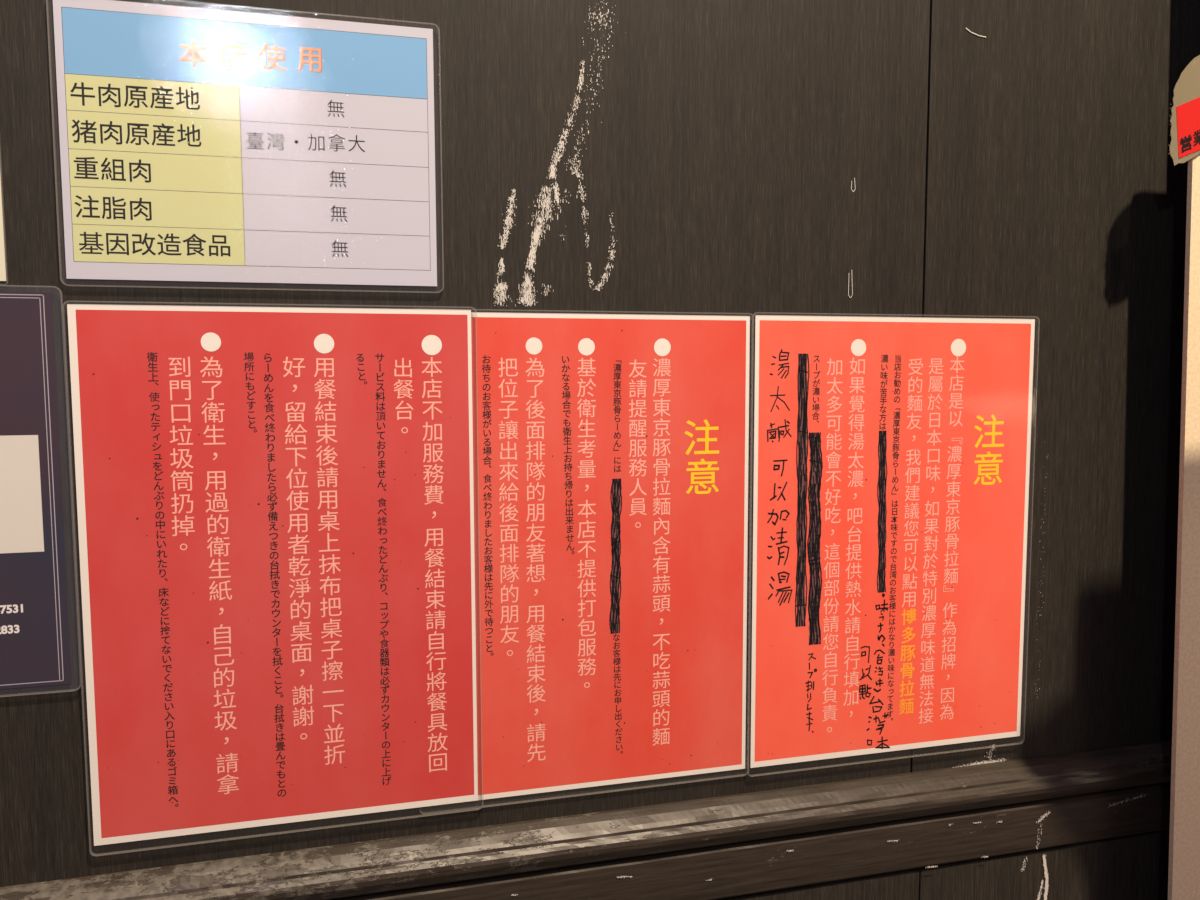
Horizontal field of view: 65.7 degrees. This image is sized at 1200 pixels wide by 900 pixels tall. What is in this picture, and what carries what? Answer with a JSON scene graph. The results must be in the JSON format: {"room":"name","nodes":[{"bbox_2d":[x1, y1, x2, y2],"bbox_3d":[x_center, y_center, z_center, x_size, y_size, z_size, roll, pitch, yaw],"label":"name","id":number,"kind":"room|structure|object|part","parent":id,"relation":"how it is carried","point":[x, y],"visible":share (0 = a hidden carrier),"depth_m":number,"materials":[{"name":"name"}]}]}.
{"room":"eatery","nodes":[
{"label":"eatery","id":0,"kind":"room"},
{"bbox_2d":[0,0,1199,899],"bbox_3d":[0.190,0.078,0.866,3.000,2.700,0.046,-1,5,-15],"label":"wall","id":1,"kind":"structure","parent":0,"point":[1002,159],"depth_m":0.84,"materials":[{"name":"black wood"}]},
{"bbox_2d":[0,173,5,280],"bbox_3d":[-0.506,-0.177,0.652,0.154,0.118,0.002,-1,5,-15],"label":"card","id":2,"kind":"object","parent":1,"relation":"attached to","point":[2,247],"visible":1,"depth_m":0.67,"materials":[{"name":"beige paper"}]},
{"bbox_2d":[0,285,81,688],"bbox_3d":[-0.501,0.034,0.669,0.218,0.305,0.002,-1,5,-15],"label":"sign","id":3,"kind":"object","parent":1,"relation":"attached to","point":[34,631],"visible":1,"depth_m":0.69,"materials":[{"name":"paper"}]},
{"bbox_2d":[53,0,443,292],"bbox_3d":[-0.263,-0.230,0.711,0.280,0.212,0.002,-1,5,-15],"label":"table sign","id":4,"kind":"object","parent":1,"relation":"attached to","point":[197,144],"visible":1,"depth_m":0.71,"materials":[{"name":"grey paper"}]},
{"bbox_2d":[67,301,482,845],"bbox_3d":[-0.248,0.099,0.740,0.305,0.427,0.002,-1,5,-15],"label":"notice sign","id":5,"kind":"object","parent":1,"relation":"attached to","point":[275,505],"visible":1,"depth_m":0.74,"materials":[{"name":"red paper"}]},
{"bbox_2d":[0,740,1171,899],"bbox_3d":[0.195,0.339,0.868,3.000,0.040,0.026,-1,5,-15],"label":"ledge","id":6,"kind":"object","parent":1,"relation":"attached to","point":[331,872],"depth_m":0.82,"materials":[{"name":"brown paint"}]},
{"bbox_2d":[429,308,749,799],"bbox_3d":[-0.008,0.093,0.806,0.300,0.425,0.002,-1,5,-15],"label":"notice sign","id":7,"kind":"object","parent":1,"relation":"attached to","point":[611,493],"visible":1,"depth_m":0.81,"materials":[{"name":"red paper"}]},
{"bbox_2d":[332,782,1170,899],"bbox_3d":[0.195,0.383,0.874,3.000,0.048,0.021,-1,5,-15],"label":"trim","id":8,"kind":"structure","parent":1,"relation":"attached to","point":[790,861],"depth_m":0.87,"materials":[{"name":"paint"}]},
{"bbox_3d":[-0.002,0.912,0.884,0.639,0.996,0.043,-1,5,-15],"label":"panel","id":9,"kind":"part","parent":1,"relation":"part of","materials":[{"name":"black wood"}]},
{"bbox_2d":[749,312,1036,774],"bbox_3d":[0.281,0.086,0.878,0.300,0.426,0.002,-1,5,-15],"label":"notice sign","id":10,"kind":"object","parent":1,"relation":"attached to","point":[892,454],"visible":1,"depth_m":0.88,"materials":[{"name":"red paper"}]},
{"bbox_3d":[0.975,0.888,1.139,1.379,0.996,0.043,-1,5,-15],"label":"panel","id":11,"kind":"part","parent":1,"relation":"part of","materials":[{"name":"black wood"}]},
{"bbox_3d":[0.969,-0.475,1.032,1.382,1.630,0.028,-1,5,-15],"label":"panel","id":12,"kind":"part","parent":1,"relation":"part of","materials":[{"name":"brown wood"}]},
{"label":"floor","id":13,"kind":"structure","parent":0,"visible":0},
{"bbox_2d":[1168,153,1199,899],"bbox_3d":[0.735,0.532,0.907,0.367,1.785,0.125,-1,5,-15],"label":"board","id":14,"kind":"object","parent":13,"relation":"on","point":[1184,834],"visible":1,"depth_m":0.89,"materials":[{"name":"grey paint"}]},
{"bbox_2d":[1168,55,1199,165],"bbox_3d":[0.552,-0.314,0.847,0.081,0.111,0.001,-1,5,-15],"label":"sticker","id":15,"kind":"object","parent":14,"relation":"attached to","point":[1185,118],"visible":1,"depth_m":0.84,"materials":[{"name":"red"}]}
]}

